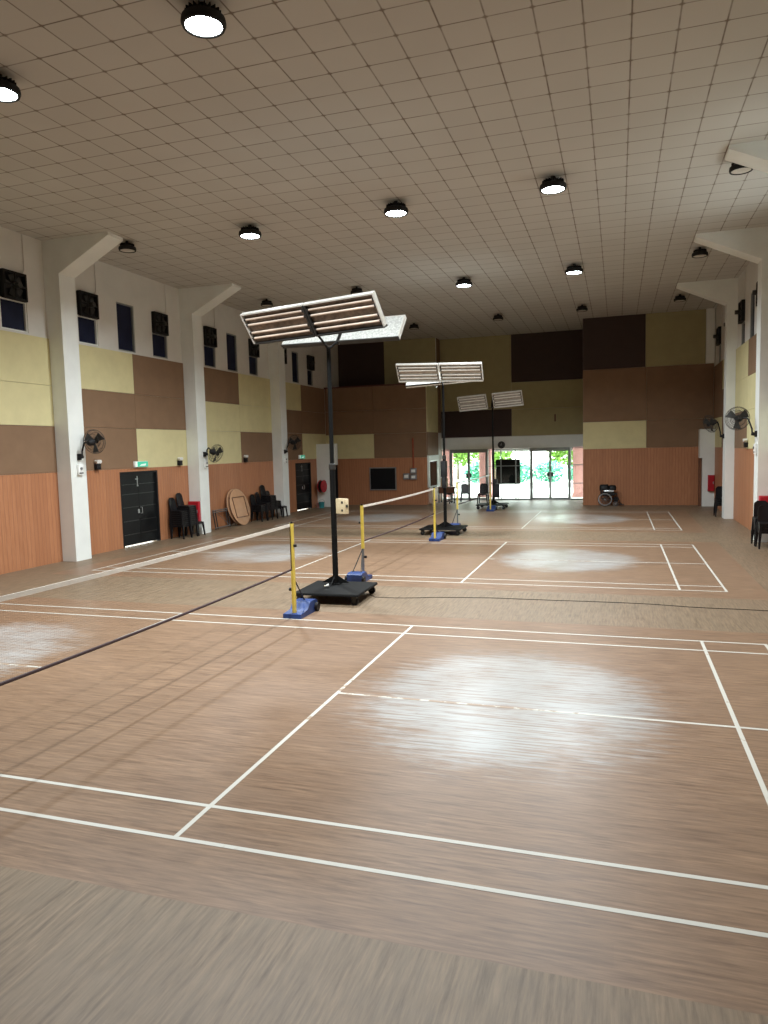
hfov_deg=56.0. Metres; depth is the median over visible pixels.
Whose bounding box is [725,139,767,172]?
column
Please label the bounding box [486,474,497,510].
net post
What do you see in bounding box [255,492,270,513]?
plastic chair
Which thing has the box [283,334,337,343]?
light panel
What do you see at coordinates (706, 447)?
wall
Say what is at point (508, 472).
notice board
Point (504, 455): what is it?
tree
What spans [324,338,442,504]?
wall
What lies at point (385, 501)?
net
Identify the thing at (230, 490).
folding table
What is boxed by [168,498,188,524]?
plastic chair
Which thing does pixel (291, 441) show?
wall fan
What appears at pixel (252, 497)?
plastic chair
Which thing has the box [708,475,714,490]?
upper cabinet
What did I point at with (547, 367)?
wall
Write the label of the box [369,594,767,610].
power cable
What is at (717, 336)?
exhaust fan
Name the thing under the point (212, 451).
wall fan
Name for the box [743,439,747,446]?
emergency light
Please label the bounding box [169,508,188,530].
plastic chair
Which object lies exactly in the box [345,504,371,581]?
net post
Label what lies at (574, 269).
lamp
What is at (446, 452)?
pillar
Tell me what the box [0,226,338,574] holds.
wall
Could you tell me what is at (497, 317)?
lamp
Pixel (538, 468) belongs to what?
shrub
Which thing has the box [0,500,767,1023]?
floor
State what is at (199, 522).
plastic chair
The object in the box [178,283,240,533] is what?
column
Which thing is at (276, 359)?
column
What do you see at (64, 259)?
column
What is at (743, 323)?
window
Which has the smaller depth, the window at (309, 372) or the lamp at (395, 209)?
the lamp at (395, 209)
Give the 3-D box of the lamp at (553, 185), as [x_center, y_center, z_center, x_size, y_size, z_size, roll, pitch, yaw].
[3.335,-6.487,14.247,0.530,0.258,0.530,0,5,18]
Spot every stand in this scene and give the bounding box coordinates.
[396,362,483,535]
[457,390,523,508]
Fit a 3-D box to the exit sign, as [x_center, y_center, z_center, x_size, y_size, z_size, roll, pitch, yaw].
[-7.139,-1.406,21.198,0.082,0.170,0.600,0,5,18]
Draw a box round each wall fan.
[77,429,105,459]
[203,444,222,462]
[284,435,300,453]
[703,415,723,437]
[725,406,756,436]
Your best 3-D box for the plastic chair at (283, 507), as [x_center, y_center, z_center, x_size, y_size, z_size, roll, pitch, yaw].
[-4.222,-0.220,29.103,0.543,0.841,0.466,0,5,12]
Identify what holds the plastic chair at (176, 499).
on the plastic chair
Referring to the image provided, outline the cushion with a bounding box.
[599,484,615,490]
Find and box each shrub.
[462,462,478,482]
[520,462,533,482]
[533,460,563,481]
[567,465,572,480]
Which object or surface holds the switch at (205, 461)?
attached to the column at (194, 302)
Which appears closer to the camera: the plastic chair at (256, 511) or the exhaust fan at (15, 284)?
the exhaust fan at (15, 284)
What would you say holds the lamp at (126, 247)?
attached to the ceiling
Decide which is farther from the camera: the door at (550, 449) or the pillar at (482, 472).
the pillar at (482, 472)
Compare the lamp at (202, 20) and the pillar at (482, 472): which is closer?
the lamp at (202, 20)
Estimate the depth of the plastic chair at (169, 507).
22.43 m
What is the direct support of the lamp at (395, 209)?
attached to the ceiling
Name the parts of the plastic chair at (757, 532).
leg, leg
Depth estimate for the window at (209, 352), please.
25.01 m
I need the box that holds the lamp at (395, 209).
[384,201,407,217]
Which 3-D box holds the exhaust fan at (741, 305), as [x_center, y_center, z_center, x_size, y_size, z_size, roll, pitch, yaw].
[11.117,-6.258,22.599,0.240,0.640,0.690,0,5,18]
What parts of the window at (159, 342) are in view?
pane, frame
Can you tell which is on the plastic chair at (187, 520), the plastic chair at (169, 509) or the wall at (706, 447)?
the plastic chair at (169, 509)
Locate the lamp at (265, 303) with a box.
[261,299,272,306]
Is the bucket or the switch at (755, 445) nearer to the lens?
the switch at (755, 445)
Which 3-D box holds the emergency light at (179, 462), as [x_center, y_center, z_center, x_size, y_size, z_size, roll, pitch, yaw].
[-6.512,-1.621,23.064,0.125,0.262,0.189,0,5,18]
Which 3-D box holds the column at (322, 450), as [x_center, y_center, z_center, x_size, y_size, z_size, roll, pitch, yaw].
[-2.628,-1.706,33.646,1.010,2.930,0.150,0,5,18]
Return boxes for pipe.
[21,233,24,273]
[94,263,95,293]
[412,438,413,467]
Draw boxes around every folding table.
[226,489,240,524]
[229,489,249,524]
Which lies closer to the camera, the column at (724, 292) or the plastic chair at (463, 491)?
the column at (724, 292)
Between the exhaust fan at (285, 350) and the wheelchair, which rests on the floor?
the wheelchair
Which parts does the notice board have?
panel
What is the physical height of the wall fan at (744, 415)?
0.814 m
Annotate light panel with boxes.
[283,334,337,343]
[340,316,402,339]
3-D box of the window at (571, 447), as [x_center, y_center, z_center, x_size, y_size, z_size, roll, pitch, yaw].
[9.166,-1.822,34.063,0.695,2.500,0.060,0,5,18]
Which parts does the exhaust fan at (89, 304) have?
motor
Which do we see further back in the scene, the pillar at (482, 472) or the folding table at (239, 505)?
the pillar at (482, 472)
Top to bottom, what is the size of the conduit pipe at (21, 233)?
0.947 m
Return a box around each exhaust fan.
[0,268,27,302]
[77,290,98,319]
[152,311,168,335]
[203,326,216,347]
[248,338,259,357]
[284,349,286,363]
[306,355,314,370]
[713,326,720,345]
[735,299,744,323]
[752,281,757,305]
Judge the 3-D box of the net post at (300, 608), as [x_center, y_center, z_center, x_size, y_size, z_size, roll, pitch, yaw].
[-1.367,0.893,11.651,0.400,1.530,0.675,0,5,18]
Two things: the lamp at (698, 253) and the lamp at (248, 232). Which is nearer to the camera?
the lamp at (248, 232)
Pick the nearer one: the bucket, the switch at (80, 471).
the switch at (80, 471)
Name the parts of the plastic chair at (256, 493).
backrest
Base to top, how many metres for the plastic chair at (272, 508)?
0.841 m
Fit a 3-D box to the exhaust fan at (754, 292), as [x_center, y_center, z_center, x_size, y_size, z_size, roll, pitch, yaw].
[10.153,-5.973,19.624,0.240,0.640,0.690,0,5,18]
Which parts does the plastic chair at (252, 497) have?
backrest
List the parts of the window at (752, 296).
frame, pane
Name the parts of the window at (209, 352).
pane, frame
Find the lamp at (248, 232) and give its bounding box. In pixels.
[239,225,261,239]
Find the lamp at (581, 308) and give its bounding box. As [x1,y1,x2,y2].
[576,304,587,311]
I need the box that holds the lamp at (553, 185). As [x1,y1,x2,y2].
[539,176,566,194]
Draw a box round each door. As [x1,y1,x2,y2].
[119,470,160,547]
[295,462,311,509]
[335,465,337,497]
[450,449,487,499]
[530,447,570,499]
[698,458,701,505]
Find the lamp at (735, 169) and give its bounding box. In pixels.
[729,162,752,174]
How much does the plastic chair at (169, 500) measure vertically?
0.841 m
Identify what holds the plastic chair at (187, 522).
on the plastic chair at (173, 526)
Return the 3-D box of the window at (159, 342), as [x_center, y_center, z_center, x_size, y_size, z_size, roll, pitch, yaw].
[-6.968,-5.419,22.194,0.120,1.340,0.760,0,5,18]
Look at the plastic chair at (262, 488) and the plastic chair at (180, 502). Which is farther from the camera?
the plastic chair at (262, 488)
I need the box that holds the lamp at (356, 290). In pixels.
[351,286,362,293]
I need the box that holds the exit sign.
[133,461,147,466]
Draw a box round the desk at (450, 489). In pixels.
[438,486,455,502]
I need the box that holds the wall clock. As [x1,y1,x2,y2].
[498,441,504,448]
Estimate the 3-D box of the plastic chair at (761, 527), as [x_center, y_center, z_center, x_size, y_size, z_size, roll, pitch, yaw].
[9.320,0.330,17.551,0.466,0.841,0.543,0,5,18]
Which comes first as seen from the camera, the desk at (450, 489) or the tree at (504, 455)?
the desk at (450, 489)
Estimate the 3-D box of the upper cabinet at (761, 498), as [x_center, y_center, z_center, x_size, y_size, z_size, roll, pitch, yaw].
[9.713,-0.213,18.418,0.260,0.400,0.150,0,5,18]
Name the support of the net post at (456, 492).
on the floor
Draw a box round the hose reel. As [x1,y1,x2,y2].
[317,480,326,492]
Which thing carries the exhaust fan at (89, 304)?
attached to the wall at (136, 400)
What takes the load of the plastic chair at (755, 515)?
on the plastic chair
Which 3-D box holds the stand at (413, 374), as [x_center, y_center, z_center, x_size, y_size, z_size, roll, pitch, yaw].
[1.835,-1.916,22.073,2.541,5.145,1.652,0,5,14]
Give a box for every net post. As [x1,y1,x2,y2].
[283,522,319,618]
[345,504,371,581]
[429,487,445,540]
[450,481,460,524]
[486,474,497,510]
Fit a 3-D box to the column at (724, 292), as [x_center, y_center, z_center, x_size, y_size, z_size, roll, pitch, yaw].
[10.856,-3.730,24.414,1.840,7.900,0.550,0,5,18]
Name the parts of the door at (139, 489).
rail, rail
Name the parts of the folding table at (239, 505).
apron frame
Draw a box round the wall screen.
[369,467,396,489]
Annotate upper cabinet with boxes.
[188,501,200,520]
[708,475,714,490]
[759,496,767,501]
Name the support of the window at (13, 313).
in the wall at (136, 400)
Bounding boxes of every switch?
[77,464,83,474]
[204,460,207,467]
[753,444,756,453]
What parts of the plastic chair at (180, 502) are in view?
backrest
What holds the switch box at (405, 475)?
attached to the wall at (376, 418)
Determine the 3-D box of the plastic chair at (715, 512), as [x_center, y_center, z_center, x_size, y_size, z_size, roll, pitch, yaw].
[11.790,-0.279,25.210,0.466,0.841,0.543,0,5,18]
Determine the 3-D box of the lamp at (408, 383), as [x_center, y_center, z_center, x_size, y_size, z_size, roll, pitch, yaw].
[1.274,-4.148,22.558,1.087,0.389,0.392,0,5,13]
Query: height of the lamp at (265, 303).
0.235 m
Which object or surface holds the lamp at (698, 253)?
attached to the ceiling
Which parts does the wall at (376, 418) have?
acoustic panel, acoustic panel, acoustic panel, acoustic panel, acoustic panel, acoustic panel, acoustic panel, acoustic panel, acoustic panel, acoustic panel, acoustic panel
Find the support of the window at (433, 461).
in the wall at (376, 418)
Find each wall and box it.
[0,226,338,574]
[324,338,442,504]
[440,329,582,449]
[583,308,715,504]
[698,429,714,505]
[713,261,757,529]
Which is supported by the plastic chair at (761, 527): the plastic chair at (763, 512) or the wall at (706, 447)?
the plastic chair at (763, 512)
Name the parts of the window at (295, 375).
pane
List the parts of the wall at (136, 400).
acoustic panel, acoustic panel, acoustic panel, acoustic panel, acoustic panel, acoustic panel, acoustic panel, acoustic panel, acoustic panel, acoustic panel, acoustic panel, acoustic panel, acoustic panel, acoustic panel, acoustic panel, acoustic panel, acoustic panel, acoustic panel, acoustic panel, acoustic panel, acoustic panel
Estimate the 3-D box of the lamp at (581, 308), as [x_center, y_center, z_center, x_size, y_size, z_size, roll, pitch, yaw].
[7.525,-7.759,27.429,0.424,0.235,0.424,0,5,18]
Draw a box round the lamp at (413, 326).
[409,323,418,329]
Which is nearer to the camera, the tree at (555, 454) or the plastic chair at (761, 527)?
the plastic chair at (761, 527)
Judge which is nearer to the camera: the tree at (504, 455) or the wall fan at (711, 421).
the wall fan at (711, 421)
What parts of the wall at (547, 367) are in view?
acoustic panel, acoustic panel, acoustic panel, acoustic panel, acoustic panel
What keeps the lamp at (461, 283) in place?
attached to the ceiling
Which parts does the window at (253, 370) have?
pane, frame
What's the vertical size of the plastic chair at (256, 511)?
0.841 m
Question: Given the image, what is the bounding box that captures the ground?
[447,459,582,498]
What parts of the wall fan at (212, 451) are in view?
motor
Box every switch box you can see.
[403,473,409,478]
[410,468,416,473]
[410,474,416,479]
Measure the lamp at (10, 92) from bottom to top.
0.258 m
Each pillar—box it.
[442,450,453,496]
[479,450,491,496]
[572,448,582,496]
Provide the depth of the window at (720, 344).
28.00 m
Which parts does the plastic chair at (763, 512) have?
backrest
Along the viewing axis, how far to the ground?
43.45 m
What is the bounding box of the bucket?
[319,499,324,507]
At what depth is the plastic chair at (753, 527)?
18.31 m
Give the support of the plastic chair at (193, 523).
on the floor
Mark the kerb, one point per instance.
(535, 484)
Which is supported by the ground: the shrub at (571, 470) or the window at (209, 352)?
the shrub at (571, 470)
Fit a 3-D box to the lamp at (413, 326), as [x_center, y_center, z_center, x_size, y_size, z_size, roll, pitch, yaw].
[1.270,-7.878,30.573,0.424,0.235,0.424,0,5,18]
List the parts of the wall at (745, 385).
acoustic panel, acoustic panel, acoustic panel, acoustic panel, acoustic panel, acoustic panel, acoustic panel, acoustic panel, acoustic panel, acoustic panel, acoustic panel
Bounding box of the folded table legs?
[212,508,230,529]
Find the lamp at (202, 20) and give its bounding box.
[180,0,226,38]
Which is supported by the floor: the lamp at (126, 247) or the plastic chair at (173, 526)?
the plastic chair at (173, 526)
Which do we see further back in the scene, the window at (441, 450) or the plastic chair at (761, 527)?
the window at (441, 450)
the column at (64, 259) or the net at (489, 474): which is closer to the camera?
the column at (64, 259)
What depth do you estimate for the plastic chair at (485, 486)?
31.04 m
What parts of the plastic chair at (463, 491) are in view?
backrest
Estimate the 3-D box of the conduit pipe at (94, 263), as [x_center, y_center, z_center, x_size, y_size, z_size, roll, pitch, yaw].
[-7.774,-6.312,19.368,0.024,0.947,0.090,0,5,18]
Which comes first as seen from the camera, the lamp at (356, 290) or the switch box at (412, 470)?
the lamp at (356, 290)
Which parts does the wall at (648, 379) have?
acoustic panel, acoustic panel, acoustic panel, acoustic panel, acoustic panel, acoustic panel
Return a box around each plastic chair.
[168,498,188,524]
[169,500,188,526]
[169,507,188,528]
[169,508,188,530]
[169,509,188,532]
[170,520,189,534]
[170,522,189,536]
[171,524,190,538]
[176,493,195,519]
[176,499,196,521]
[179,523,199,537]
[185,521,205,535]
[250,494,265,516]
[250,500,266,519]
[251,510,267,521]
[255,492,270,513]
[260,485,275,501]
[263,508,277,519]
[273,506,287,516]
[460,484,470,501]
[477,483,489,503]
[713,486,721,509]
[713,503,721,516]
[751,501,767,532]
[751,527,755,545]
[755,505,767,540]
[755,508,767,543]
[755,527,767,546]
[755,529,767,548]
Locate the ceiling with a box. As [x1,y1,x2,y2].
[0,0,767,344]
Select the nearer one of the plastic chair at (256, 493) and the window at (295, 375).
the plastic chair at (256, 493)
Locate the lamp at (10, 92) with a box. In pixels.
[0,74,20,102]
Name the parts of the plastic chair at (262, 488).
backrest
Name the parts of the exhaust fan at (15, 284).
motor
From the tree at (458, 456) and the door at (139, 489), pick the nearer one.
the door at (139, 489)
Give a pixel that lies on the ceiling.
(299, 123)
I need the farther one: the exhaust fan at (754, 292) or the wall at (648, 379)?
the wall at (648, 379)
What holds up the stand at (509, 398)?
on the floor
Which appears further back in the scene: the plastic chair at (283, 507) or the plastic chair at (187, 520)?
the plastic chair at (283, 507)
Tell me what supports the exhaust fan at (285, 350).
attached to the wall at (136, 400)
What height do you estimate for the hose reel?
0.580 m
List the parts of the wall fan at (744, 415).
arm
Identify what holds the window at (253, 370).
in the wall at (136, 400)
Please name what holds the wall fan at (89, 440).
attached to the column at (64, 259)
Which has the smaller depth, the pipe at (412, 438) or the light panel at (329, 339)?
the light panel at (329, 339)
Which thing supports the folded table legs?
on the floor
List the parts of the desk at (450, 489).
modesty panel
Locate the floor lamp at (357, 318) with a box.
[240,291,406,605]
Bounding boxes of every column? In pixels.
[41,232,122,561]
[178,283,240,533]
[268,341,289,515]
[316,444,337,506]
[676,278,737,518]
[694,226,767,541]
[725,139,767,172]
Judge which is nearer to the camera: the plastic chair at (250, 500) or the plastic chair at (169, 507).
the plastic chair at (169, 507)
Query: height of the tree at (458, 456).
4.231 m
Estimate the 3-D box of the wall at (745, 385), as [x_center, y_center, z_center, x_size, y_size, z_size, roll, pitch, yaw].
[7.629,-2.483,11.118,0.285,7.900,44.200,0,5,18]
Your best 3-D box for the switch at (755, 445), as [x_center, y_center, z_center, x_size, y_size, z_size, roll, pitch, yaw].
[9.475,-1.600,18.338,0.090,0.231,0.443,0,5,18]
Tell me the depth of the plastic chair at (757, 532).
17.39 m
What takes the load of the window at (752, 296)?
in the wall at (745, 385)
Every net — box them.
[0,524,291,685]
[363,488,433,540]
[458,474,489,504]
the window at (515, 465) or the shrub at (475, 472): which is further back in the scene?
the shrub at (475, 472)
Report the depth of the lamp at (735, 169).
13.55 m
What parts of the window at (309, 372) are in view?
pane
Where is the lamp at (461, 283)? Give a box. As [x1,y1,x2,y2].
[456,277,471,287]
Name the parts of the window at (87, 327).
pane, frame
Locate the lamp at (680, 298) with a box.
[674,294,685,301]
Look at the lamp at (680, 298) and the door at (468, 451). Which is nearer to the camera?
the lamp at (680, 298)
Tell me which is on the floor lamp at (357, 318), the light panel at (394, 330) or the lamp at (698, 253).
the light panel at (394, 330)
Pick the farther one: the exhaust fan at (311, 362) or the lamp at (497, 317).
the exhaust fan at (311, 362)
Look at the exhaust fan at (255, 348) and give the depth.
27.73 m
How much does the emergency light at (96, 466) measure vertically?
0.262 m
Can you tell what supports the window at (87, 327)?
in the wall at (136, 400)
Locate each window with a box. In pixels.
[0,272,27,332]
[76,290,97,345]
[116,302,134,352]
[151,312,166,358]
[203,329,215,367]
[226,333,236,371]
[248,341,257,375]
[292,351,298,382]
[307,357,312,385]
[428,455,439,488]
[441,450,450,499]
[488,448,530,499]
[571,447,582,499]
[719,344,720,362]
[742,321,744,343]
[750,293,754,337]
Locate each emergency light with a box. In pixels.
[94,460,101,469]
[177,457,182,464]
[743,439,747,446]
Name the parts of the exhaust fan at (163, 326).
motor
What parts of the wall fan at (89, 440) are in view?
motor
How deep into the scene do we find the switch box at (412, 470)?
33.45 m
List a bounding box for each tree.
[453,453,478,479]
[475,452,514,478]
[546,450,572,478]
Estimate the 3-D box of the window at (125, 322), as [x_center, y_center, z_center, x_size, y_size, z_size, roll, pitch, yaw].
[-7.458,-5.274,20.683,0.120,1.340,0.770,0,5,18]
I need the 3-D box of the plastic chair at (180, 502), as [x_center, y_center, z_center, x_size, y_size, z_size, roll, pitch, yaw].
[-6.296,-0.188,22.939,0.543,0.841,0.466,0,5,16]
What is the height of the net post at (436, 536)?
1.530 m
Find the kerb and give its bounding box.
[454,482,572,487]
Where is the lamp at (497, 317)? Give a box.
[493,314,502,320]
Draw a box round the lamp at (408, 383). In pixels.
[407,373,440,384]
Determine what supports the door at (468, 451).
in the wall at (547, 367)
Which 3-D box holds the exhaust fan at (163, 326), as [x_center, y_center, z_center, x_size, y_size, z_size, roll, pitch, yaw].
[-6.786,-5.767,22.102,0.240,0.640,0.690,0,5,18]
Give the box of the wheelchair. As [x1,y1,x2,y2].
[598,484,623,505]
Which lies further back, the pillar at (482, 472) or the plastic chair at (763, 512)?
the pillar at (482, 472)
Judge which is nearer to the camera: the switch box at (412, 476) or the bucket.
the bucket
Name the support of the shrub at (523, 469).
on the ground
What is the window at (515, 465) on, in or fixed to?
in the wall at (547, 367)
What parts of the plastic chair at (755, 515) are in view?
backrest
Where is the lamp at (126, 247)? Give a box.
[118,241,135,252]
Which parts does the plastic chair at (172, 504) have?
backrest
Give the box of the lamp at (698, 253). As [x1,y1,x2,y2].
[692,247,707,257]
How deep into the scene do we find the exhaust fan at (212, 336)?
24.78 m
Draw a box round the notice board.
[496,459,519,498]
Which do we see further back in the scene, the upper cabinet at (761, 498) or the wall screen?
the wall screen
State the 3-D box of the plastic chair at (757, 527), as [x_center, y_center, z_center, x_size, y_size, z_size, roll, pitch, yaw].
[9.320,0.392,17.552,0.466,0.841,0.543,0,5,18]
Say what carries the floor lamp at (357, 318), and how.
on the floor
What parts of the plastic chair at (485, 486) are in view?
backrest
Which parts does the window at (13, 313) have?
pane, frame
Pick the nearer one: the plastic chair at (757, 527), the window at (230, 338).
the plastic chair at (757, 527)
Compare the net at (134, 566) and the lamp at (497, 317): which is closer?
the net at (134, 566)
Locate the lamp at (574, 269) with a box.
[565,264,582,274]
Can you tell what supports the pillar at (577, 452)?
on the ground
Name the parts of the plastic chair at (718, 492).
backrest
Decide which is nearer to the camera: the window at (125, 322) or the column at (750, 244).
the column at (750, 244)
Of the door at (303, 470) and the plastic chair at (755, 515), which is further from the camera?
the door at (303, 470)

